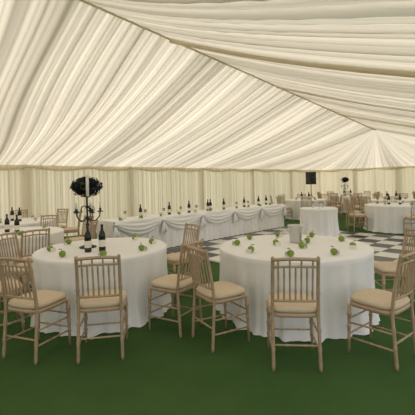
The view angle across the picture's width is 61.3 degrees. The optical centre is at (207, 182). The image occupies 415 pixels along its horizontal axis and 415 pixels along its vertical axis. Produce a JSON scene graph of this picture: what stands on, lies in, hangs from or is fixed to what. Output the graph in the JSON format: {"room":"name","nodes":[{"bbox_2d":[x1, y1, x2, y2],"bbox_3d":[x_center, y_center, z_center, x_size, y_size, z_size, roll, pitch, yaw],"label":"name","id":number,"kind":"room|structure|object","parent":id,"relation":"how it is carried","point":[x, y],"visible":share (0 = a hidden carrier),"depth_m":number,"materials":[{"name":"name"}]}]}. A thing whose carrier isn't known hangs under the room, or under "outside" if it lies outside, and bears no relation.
{"room":"wedding reception tent","nodes":[
{"label":"wedding reception tent","id":0,"kind":"room"},
{"bbox_2d":[0,165,319,235],"bbox_3d":[-1.960,0.497,12.543,24.600,2.120,0.181,-1,0,-44],"label":"wall","id":1,"kind":"structure","parent":0,"point":[39,191],"depth_m":12.19,"materials":[{"name":"beige fabric"}]},
{"bbox_2d":[0,165,320,172],"bbox_3d":[-1.945,-0.474,12.503,24.600,0.160,0.071,-1,0,-44],"label":"trim","id":2,"kind":"structure","parent":1,"relation":"attached to","point":[2,167],"depth_m":11.73,"materials":[{"name":"beige fabric"}]},
{"bbox_2d":[0,0,372,168],"bbox_3d":[-2.336,-1.713,8.561,18.600,2.424,5.500,-1,0,-44],"label":"tent ceiling","id":3,"kind":"structure","parent":0,"point":[82,84],"depth_m":7.98,"materials":[{"name":"beige fabric"}]},
{"bbox_2d":[0,205,414,414],"bbox_3d":[1.844,1.477,8.633,25.402,0.001,25.078,-1,0,0],"label":"floor","id":4,"kind":"structure","parent":0,"point":[160,372],"depth_m":2.82,"materials":[{"name":"green carpet"}]},
{"bbox_2d":[0,279,24,334],"bbox_3d":[-2.206,1.109,3.631,0.505,0.927,0.434,-1,0,-37],"label":"dining chair","id":5,"kind":"object","parent":4,"relation":"on","point":[17,283],"visible":0.42,"depth_m":3.60,"materials":[{"name":"brown wood"}]},
{"bbox_2d":[0,231,32,303],"bbox_3d":[-2.417,1.114,4.523,0.504,0.927,0.434,-1,0,10],"label":"dining chair","id":6,"kind":"object","parent":4,"relation":"on","point":[14,232],"visible":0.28,"depth_m":4.55,"materials":[{"name":"brown wood"}]},
{"bbox_2d":[13,209,27,217],"bbox_3d":[-4.830,1.171,9.009,0.434,0.927,0.505,-1,0,-26],"label":"dining chair","id":7,"kind":"object","parent":4,"relation":"on","point":[25,212],"visible":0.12,"depth_m":9.23,"materials":[{"name":"brown wood"}]},
{"bbox_2d":[0,217,54,228],"bbox_3d":[-4.336,1.247,7.961,1.712,0.750,1.701,-1,0,33],"label":"round table","id":8,"kind":"object","parent":4,"relation":"on","point":[26,222],"visible":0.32,"depth_m":7.70,"materials":[{"name":"white fabric"}]},
{"bbox_2d":[10,207,13,220],"bbox_3d":[-4.470,0.720,8.009,0.079,0.308,0.079,-1,0,-1],"label":"wine bottle","id":9,"kind":"object","parent":8,"relation":"on","point":[12,211],"visible":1,"depth_m":7.98,"materials":[{"name":"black glass"}]},
{"bbox_2d":[18,207,21,220],"bbox_3d":[-4.220,0.714,7.859,0.079,0.308,0.079,-1,0,-28],"label":"wine bottle","id":10,"kind":"object","parent":8,"relation":"on","point":[19,211],"visible":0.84,"depth_m":7.84,"materials":[{"name":"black glass"}]},
{"bbox_2d":[13,228,49,287],"bbox_3d":[-2.537,1.117,5.087,0.434,0.927,0.505,-1,0,-41],"label":"dining chair","id":11,"kind":"object","parent":4,"relation":"on","point":[29,255],"visible":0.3,"depth_m":4.91,"materials":[{"name":"brown wood"}]},
{"bbox_2d":[0,226,63,284],"bbox_3d":[-3.304,1.223,5.970,1.701,0.750,1.712,-1,0,0],"label":"round table","id":12,"kind":"object","parent":4,"relation":"on","point":[56,233],"visible":0.35,"depth_m":5.54,"materials":[{"name":"white fabric"}]},
{"bbox_2d":[4,214,9,231],"bbox_3d":[-3.443,0.695,6.012,0.079,0.308,0.079,-1,0,19],"label":"wine bottle","id":13,"kind":"object","parent":12,"relation":"on","point":[6,222],"visible":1,"depth_m":5.99,"materials":[{"name":"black glass"}]},
{"bbox_2d":[14,215,19,232],"bbox_3d":[-3.193,0.690,5.862,0.079,0.308,0.079,-1,0,-22],"label":"wine bottle","id":14,"kind":"object","parent":12,"relation":"on","point":[16,222],"visible":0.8,"depth_m":5.83,"materials":[{"name":"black glass"}]},
{"bbox_2d":[0,257,70,364],"bbox_3d":[-1.585,1.094,3.208,0.434,0.927,0.505,-1,0,20],"label":"dining chair","id":15,"kind":"object","parent":4,"relation":"on","point":[36,302],"visible":1,"depth_m":3.08,"materials":[{"name":"brown wood"}]},
{"bbox_2d":[40,214,58,226],"bbox_3d":[-3.290,1.135,7.125,0.434,0.927,0.505,-1,0,0],"label":"dining chair","id":16,"kind":"object","parent":4,"relation":"on","point":[43,216],"visible":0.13,"depth_m":7.32,"materials":[{"name":"brown wood"}]},
{"bbox_2d":[55,209,68,237],"bbox_3d":[-3.889,1.149,9.036,0.434,0.927,0.505,-1,0,22],"label":"dining chair","id":17,"kind":"object","parent":4,"relation":"on","point":[64,211],"visible":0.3,"depth_m":9.16,"materials":[{"name":"brown wood"}]},
{"bbox_2d":[63,211,81,237],"bbox_3d":[-3.261,1.134,8.419,0.505,0.927,0.434,-1,0,-23],"label":"dining chair","id":18,"kind":"object","parent":4,"relation":"on","point":[68,229],"visible":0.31,"depth_m":8.29,"materials":[{"name":"beige fabric"}]},
{"bbox_2d":[64,215,93,242],"bbox_3d":[-2.494,1.116,6.798,0.434,0.927,0.505,-1,0,44],"label":"dining chair","id":19,"kind":"object","parent":4,"relation":"on","point":[83,226],"visible":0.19,"depth_m":6.81,"materials":[{"name":"beige fabric"}]},
{"bbox_2d":[89,219,97,238],"bbox_3d":[-2.140,1.107,5.975,0.504,0.927,0.434,-1,0,-1],"label":"dining chair","id":20,"kind":"object","parent":4,"relation":"on","point":[93,227],"visible":0.22,"depth_m":5.94,"materials":[{"name":"brown wood"}]},
{"bbox_2d":[30,237,171,337],"bbox_3d":[-1.274,1.175,4.322,1.663,0.750,1.663,-1,0,-28],"label":"round table","id":21,"kind":"object","parent":4,"relation":"on","point":[51,271],"visible":0.73,"depth_m":3.73,"materials":[{"name":"white fabric"}]},
{"bbox_2d":[47,243,55,251],"bbox_3d":[-1.855,0.767,4.142,0.092,0.090,0.081,-1,0,28],"label":"apple","id":22,"kind":"object","parent":21,"relation":"on","point":[50,248],"visible":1,"depth_m":4.12,"materials":[{"name":"green plant"}]},
{"bbox_2d":[58,249,65,256],"bbox_3d":[-1.580,0.760,3.797,0.081,0.090,0.092,-1,0,-20],"label":"apple","id":23,"kind":"object","parent":21,"relation":"on","point":[61,253],"visible":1,"depth_m":3.77,"materials":[{"name":"green plant"}]},
{"bbox_2d":[70,174,102,248],"bbox_3d":[-1.488,0.353,4.340,0.384,0.900,0.392,-1,0,27],"label":"candelabra","id":24,"kind":"object","parent":21,"relation":"on","point":[86,187],"visible":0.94,"depth_m":4.24,"materials":[{"name":"black metal"}]},
{"bbox_2d":[84,225,91,251],"bbox_3d":[-1.385,0.647,4.050,0.079,0.308,0.079,-1,0,-8],"label":"wine bottle","id":25,"kind":"object","parent":21,"relation":"on","point":[87,237],"visible":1,"depth_m":4.02,"materials":[{"name":"black glass"}]},
{"bbox_2d":[99,224,105,250],"bbox_3d":[-1.235,0.643,4.100,0.079,0.308,0.079,-1,0,-22],"label":"wine bottle","id":26,"kind":"object","parent":21,"relation":"on","point":[102,239],"visible":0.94,"depth_m":4.07,"materials":[{"name":"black glass"}]},
{"bbox_2d":[98,249,106,255],"bbox_3d":[-1.125,0.749,3.752,0.081,0.090,0.092,-1,0,-40],"label":"apple","id":27,"kind":"object","parent":21,"relation":"on","point":[103,252],"visible":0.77,"depth_m":3.73,"materials":[{"name":"green plant"}]},
{"bbox_2d":[132,233,138,239],"bbox_3d":[-1.003,0.747,4.846,0.081,0.090,0.092,-1,0,-40],"label":"apple","id":28,"kind":"object","parent":21,"relation":"on","point":[134,237],"visible":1,"depth_m":4.82,"materials":[{"name":"green plant"}]},
{"bbox_2d":[138,244,146,250],"bbox_3d":[-0.757,0.741,4.050,0.092,0.090,0.081,-1,0,-38],"label":"apple","id":29,"kind":"object","parent":21,"relation":"on","point":[141,247],"visible":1,"depth_m":4.02,"materials":[{"name":"green plant"}]},
{"bbox_2d":[149,236,156,243],"bbox_3d":[-0.709,0.740,4.494,0.092,0.090,0.081,-1,0,40],"label":"apple","id":30,"kind":"object","parent":21,"relation":"on","point":[151,241],"visible":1,"depth_m":4.47,"materials":[{"name":"green plant"}]},
{"bbox_2d":[74,254,127,363],"bbox_3d":[-0.963,1.079,3.187,0.434,0.927,0.505,-1,0,-9],"label":"dining chair","id":31,"kind":"object","parent":4,"relation":"on","point":[104,300],"visible":1,"depth_m":3.03,"materials":[{"name":"brown wood"}]},
{"bbox_2d":[148,238,203,337],"bbox_3d":[-0.316,1.064,3.700,0.504,0.927,0.434,-1,0,33],"label":"dining chair","id":32,"kind":"object","parent":4,"relation":"on","point":[172,284],"visible":0.87,"depth_m":3.58,"materials":[{"name":"beige fabric"}]},
{"bbox_2d":[167,223,200,296],"bbox_3d":[-0.377,1.065,4.971,0.505,0.927,0.434,-1,0,-36],"label":"dining chair","id":33,"kind":"object","parent":4,"relation":"on","point":[172,258],"visible":0.45,"depth_m":4.96,"materials":[{"name":"brown wood"}]},
{"bbox_2d":[97,204,286,247],"bbox_3d":[0.047,1.142,9.547,6.298,0.753,0.931,-1,0,-44],"label":"head table","id":34,"kind":"object","parent":4,"relation":"on","point":[217,223],"visible":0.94,"depth_m":8.84,"materials":[{"name":"white fabric"}]},
{"bbox_2d":[168,202,170,214],"bbox_3d":[-0.949,0.636,8.695,0.079,0.308,0.079,-1,0,33],"label":"wine bottle","id":35,"kind":"object","parent":34,"relation":"on","point":[169,206],"visible":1,"depth_m":8.66,"materials":[{"name":"black glass"}]},
{"bbox_2d":[187,201,190,212],"bbox_3d":[-0.480,0.625,9.073,0.079,0.308,0.079,-1,0,-21],"label":"wine bottle","id":36,"kind":"object","parent":34,"relation":"on","point":[188,206],"visible":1,"depth_m":9.04,"materials":[{"name":"black glass"}]},
{"bbox_2d":[186,244,249,352],"bbox_3d":[0.091,1.054,3.374,0.505,0.927,0.434,-1,0,-31],"label":"dining chair","id":37,"kind":"object","parent":4,"relation":"on","point":[219,292],"visible":1,"depth_m":3.28,"materials":[{"name":"brown wood"}]},
{"bbox_2d":[276,196,292,220],"bbox_3d":[2.950,0.987,13.468,0.505,0.927,0.434,-1,0,-31],"label":"dining chair","id":38,"kind":"object","parent":4,"relation":"on","point":[280,199],"visible":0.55,"depth_m":13.35,"materials":[{"name":"brown wood"}]},
{"bbox_2d":[166,227,414,273],"bbox_3d":[2.267,1.453,8.166,5.180,0.020,4.260,-1,0,-44],"label":"floor","id":39,"kind":"structure","parent":4,"relation":"on","point":[386,247],"depth_m":8.19,"materials":[{"name":"multicoloured tile"}]},
{"bbox_2d":[300,207,340,236],"bbox_3d":[2.961,1.051,9.326,1.084,0.750,1.034,-1,0,27],"label":"round table","id":40,"kind":"object","parent":39,"relation":"on","point":[320,221],"visible":0.9,"depth_m":8.94,"materials":[{"name":"white fabric"}]},
{"bbox_2d":[266,256,322,372],"bbox_3d":[0.725,1.039,2.957,0.434,0.927,0.504,-1,0,6],"label":"dining chair","id":41,"kind":"object","parent":4,"relation":"on","point":[283,305],"visible":1,"depth_m":2.80,"materials":[{"name":"brown wood"}]},
{"bbox_2d":[216,234,379,343],"bbox_3d":[1.032,1.120,4.188,1.852,0.750,1.841,-1,0,-16],"label":"round table","id":42,"kind":"object","parent":4,"relation":"on","point":[348,272],"visible":0.65,"depth_m":3.45,"materials":[{"name":"white fabric"}]},
{"bbox_2d":[232,238,239,244],"bbox_3d":[0.351,0.714,4.241,0.081,0.090,0.092,-1,0,-36],"label":"apple","id":43,"kind":"object","parent":42,"relation":"on","point":[236,242],"visible":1,"depth_m":4.21,"materials":[{"name":"green plant"}]},
{"bbox_2d":[246,244,253,253],"bbox_3d":[0.470,0.712,3.787,0.081,0.090,0.092,-1,0,34],"label":"apple","id":44,"kind":"object","parent":42,"relation":"on","point":[250,249],"visible":1,"depth_m":3.77,"materials":[{"name":"green plant"}]},
{"bbox_2d":[273,239,280,245],"bbox_3d":[0.824,0.703,4.182,0.081,0.090,0.092,-1,0,-16],"label":"apple","id":45,"kind":"object","parent":42,"relation":"on","point":[276,242],"visible":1,"depth_m":4.14,"materials":[{"name":"green plant"}]},
{"bbox_2d":[275,230,282,236],"bbox_3d":[0.977,0.700,4.824,0.081,0.090,0.092,-1,0,-43],"label":"apple","id":46,"kind":"object","parent":42,"relation":"on","point":[277,234],"visible":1,"depth_m":4.80,"materials":[{"name":"green plant"}]},
{"bbox_2d":[285,248,293,256],"bbox_3d":[0.831,0.703,3.543,0.081,0.090,0.092,-1,0,-18],"label":"apple","id":47,"kind":"object","parent":42,"relation":"on","point":[290,253],"visible":1,"depth_m":3.52,"materials":[{"name":"green plant"}]},
{"bbox_2d":[287,224,303,242],"bbox_3d":[1.095,0.634,4.350,0.195,0.215,0.195,-1,0,22],"label":"ice bucket","id":48,"kind":"object","parent":42,"relation":"on","point":[295,231],"visible":0.98,"depth_m":4.28,"materials":[{"name":"grey metal"}]},
{"bbox_2d":[298,241,307,247],"bbox_3d":[1.076,0.697,3.976,0.092,0.090,0.081,-1,0,-10],"label":"apple","id":49,"kind":"object","parent":42,"relation":"on","point":[301,244],"visible":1,"depth_m":3.95,"materials":[{"name":"green plant"}]},
{"bbox_2d":[302,236,309,243],"bbox_3d":[1.210,0.694,4.262,0.092,0.090,0.081,-1,0,-25],"label":"apple","id":50,"kind":"object","parent":42,"relation":"on","point":[306,240],"visible":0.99,"depth_m":4.24,"materials":[{"name":"green plant"}]},
{"bbox_2d":[330,246,339,254],"bbox_3d":[1.292,0.692,3.579,0.081,0.090,0.092,-1,0,44],"label":"apple","id":51,"kind":"object","parent":42,"relation":"on","point":[333,251],"visible":1,"depth_m":3.55,"materials":[{"name":"green plant"}]},
{"bbox_2d":[337,234,344,240],"bbox_3d":[1.658,0.683,4.344,0.081,0.090,0.092,-1,0,34],"label":"apple","id":52,"kind":"object","parent":42,"relation":"on","point":[340,238],"visible":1,"depth_m":4.31,"materials":[{"name":"green plant"}]},
{"bbox_2d":[349,240,355,248],"bbox_3d":[1.611,0.684,3.873,0.081,0.090,0.092,-1,0,24],"label":"apple","id":53,"kind":"object","parent":42,"relation":"on","point":[352,245],"visible":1,"depth_m":3.84,"materials":[{"name":"green plant"}]},
{"bbox_2d":[285,198,325,219],"bbox_3d":[3.934,1.051,14.073,1.712,0.750,1.701,-1,0,-8],"label":"round table","id":54,"kind":"object","parent":4,"relation":"on","point":[295,205],"visible":0.61,"depth_m":13.54,"materials":[{"name":"white fabric"}]},
{"bbox_2d":[301,197,311,207],"bbox_3d":[3.654,0.970,12.951,0.434,0.927,0.505,-1,0,14],"label":"dining chair","id":55,"kind":"object","parent":4,"relation":"on","point":[301,197],"visible":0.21,"depth_m":12.76,"materials":[{"name":"brown wood"}]},
{"bbox_2d":[305,172,315,196],"bbox_3d":[5.289,0.426,17.552,0.651,1.923,0.748,-1,0,-17],"label":"loudspeaker","id":56,"kind":"object","parent":4,"relation":"on","point":[310,176],"visible":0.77,"depth_m":17.38,"materials":[{"name":"black plastic"}]},
{"bbox_2d":[321,194,328,205],"bbox_3d":[4.859,0.941,14.790,0.505,0.927,0.434,-1,0,-38],"label":"dining chair","id":57,"kind":"object","parent":4,"relation":"on","point":[327,200],"visible":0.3,"depth_m":14.79,"materials":[{"name":"brown wood"}]},
{"bbox_2d":[325,195,337,207],"bbox_3d":[4.576,0.948,13.104,0.434,0.927,0.505,-1,0,-33],"label":"dining chair","id":58,"kind":"object","parent":4,"relation":"on","point":[336,197],"visible":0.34,"depth_m":12.97,"materials":[{"name":"brown wood"}]},
{"bbox_2d":[330,193,342,212],"bbox_3d":[5.776,0.919,15.685,0.505,0.927,0.434,-1,0,-45],"label":"dining chair","id":59,"kind":"object","parent":4,"relation":"on","point":[330,193],"visible":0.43,"depth_m":15.59,"materials":[{"name":"brown wood"}]},
{"bbox_2d":[333,195,342,218],"bbox_3d":[5.064,0.936,13.777,0.505,0.927,0.434,-1,0,15],"label":"dining chair","id":60,"kind":"object","parent":4,"relation":"on","point":[339,205],"visible":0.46,"depth_m":13.58,"materials":[{"name":"brown wood"}]},
{"bbox_2d":[329,195,365,212],"bbox_3d":[6.607,0.988,16.513,1.712,0.750,1.701,-1,0,-16],"label":"round table","id":61,"kind":"object","parent":4,"relation":"on","point":[346,196],"visible":0.24,"depth_m":15.87,"materials":[{"name":"white fabric"}]},
{"bbox_2d":[341,177,348,194],"bbox_3d":[6.581,0.161,16.744,0.392,0.900,0.384,-1,0,16],"label":"candelabra","id":62,"kind":"object","parent":61,"relation":"on","point":[345,179],"visible":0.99,"depth_m":16.65,"materials":[{"name":"black metal"}]},
{"bbox_2d":[344,198,362,228],"bbox_3d":[4.575,0.948,11.004,0.505,0.927,0.434,-1,0,37],"label":"dining chair","id":63,"kind":"object","parent":4,"relation":"on","point":[344,198],"visible":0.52,"depth_m":10.93,"materials":[{"name":"brown wood"}]},
{"bbox_2d":[346,200,367,231],"bbox_3d":[4.342,0.953,10.225,0.505,0.927,0.434,-1,0,-4],"label":"dining chair","id":64,"kind":"object","parent":4,"relation":"on","point":[352,214],"visible":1,"depth_m":10.11,"materials":[{"name":"brown wood"}]},
{"bbox_2d":[353,194,361,211],"bbox_3d":[5.957,0.915,13.603,0.434,0.927,0.505,-1,0,-38],"label":"dining chair","id":65,"kind":"object","parent":4,"relation":"on","point":[354,195],"visible":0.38,"depth_m":13.75,"materials":[{"name":"brown wood"}]},
{"bbox_2d":[350,195,364,218],"bbox_3d":[5.532,0.925,12.905,0.505,0.927,0.434,-1,0,11],"label":"dining chair","id":66,"kind":"object","parent":4,"relation":"on","point":[351,198],"visible":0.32,"depth_m":12.76,"materials":[{"name":"brown wood"}]},
{"bbox_2d":[358,196,367,217],"bbox_3d":[5.595,0.924,12.255,0.505,0.927,0.434,-1,0,-22],"label":"dining chair","id":67,"kind":"object","parent":4,"relation":"on","point":[363,208],"visible":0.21,"depth_m":12.22,"materials":[{"name":"brown wood"}]},
{"bbox_2d":[360,197,370,223],"bbox_3d":[5.310,0.930,11.450,0.434,0.927,0.505,-1,0,-10],"label":"dining chair","id":68,"kind":"object","parent":4,"relation":"on","point":[364,202],"visible":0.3,"depth_m":11.62,"materials":[{"name":"brown wood"}]},
{"bbox_2d":[347,251,414,371],"bbox_3d":[1.525,1.020,3.009,0.434,0.927,0.505,-1,0,-38],"label":"dining chair","id":69,"kind":"object","parent":4,"relation":"on","point":[378,301],"visible":1,"depth_m":2.90,"materials":[{"name":"brown wood"}]},
{"bbox_2d":[363,203,414,233],"bbox_3d":[5.506,1.014,10.294,1.701,0.750,1.712,-1,0,8],"label":"round table","id":70,"kind":"object","parent":4,"relation":"on","point":[388,218],"visible":0.84,"depth_m":9.71,"materials":[{"name":"white fabric"}]},
{"bbox_2d":[383,196,396,202],"bbox_3d":[5.961,0.915,11.372,0.434,0.927,0.505,-1,0,23],"label":"dining chair","id":71,"kind":"object","parent":4,"relation":"on","point":[391,198],"visible":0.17,"depth_m":11.55,"materials":[{"name":"brown wood"}]},
{"bbox_2d":[367,198,414,202],"bbox_3d":[6.685,0.986,12.684,1.712,0.750,1.701,-1,0,41],"label":"round table","id":72,"kind":"object","parent":4,"relation":"on","point":[381,200],"visible":0.23,"depth_m":12.25,"materials":[{"name":"white fabric"}]},
{"bbox_2d":[374,227,414,300],"bbox_3d":[2.208,1.004,4.101,0.505,0.927,0.434,-1,0,5],"label":"dining chair","id":73,"kind":"object","parent":4,"relation":"on","point":[384,268],"visible":0.42,"depth_m":4.08,"materials":[{"name":"beige fabric"}]},
{"bbox_2d":[397,193,407,198],"bbox_3d":[7.491,0.879,13.515,0.434,0.927,0.505,-1,0,44],"label":"dining chair","id":74,"kind":"object","parent":4,"relation":"on","point":[406,195],"visible":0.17,"depth_m":13.66,"materials":[{"name":"brown wood"}]},
{"bbox_2d":[403,201,414,236],"bbox_3d":[5.436,0.927,9.142,0.434,0.927,0.505,-1,0,3],"label":"dining chair","id":75,"kind":"object","parent":4,"relation":"on","point":[412,217],"visible":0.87,"depth_m":9.04,"materials":[{"name":"brown wood"}]},
{"bbox_2d":[84,0,414,136],"bbox_3d":[1.520,-1.804,4.570,18.600,2.424,5.600,-1,0,-44],"label":"tent ceiling","id":76,"kind":"structure","parent":0,"point":[379,34],"depth_m":3.66,"materials":[{"name":"beige fabric"}]},
{"bbox_2d":[79,0,414,130],"bbox_3d":[1.516,-1.781,4.577,18.602,2.495,5.641,-1,0,-44],"label":"rafter sleeves","id":77,"kind":"object","parent":76,"relation":"attached to","point":[411,74],"visible":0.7,"depth_m":5.39,"materials":[{"name":"beige fabric"}]},
{"bbox_2d":[263,130,373,169],"bbox_3d":[4.608,-1.308,17.109,4.314,1.270,8.124,-1,0,0],"label":"hip","id":78,"kind":"object","parent":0,"point":[321,160],"visible":0.94,"depth_m":16.27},
{"bbox_2d":[320,167,414,199],"bbox_3d":[10.586,0.199,17.110,0.164,2.120,11.100,-1,0,-44],"label":"wall","id":79,"kind":"structure","parent":0,"point":[373,180],"depth_m":18.93,"materials":[{"name":"beige fabric"}]},
{"bbox_2d":[321,166,414,171],"bbox_3d":[10.517,-0.770,17.066,0.065,0.160,11.100,-1,0,-44],"label":"trim","id":80,"kind":"structure","parent":79,"relation":"attached to","point":[395,167],"depth_m":18.94,"materials":[{"name":"beige fabric"}]},
{"bbox_2d":[322,130,414,169],"bbox_3d":[10.304,-1.442,17.175,8.348,1.272,8.257,-1,0,0],"label":"hip end","id":81,"kind":"object","parent":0,"point":[379,148],"visible":0.98,"depth_m":15.58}
]}

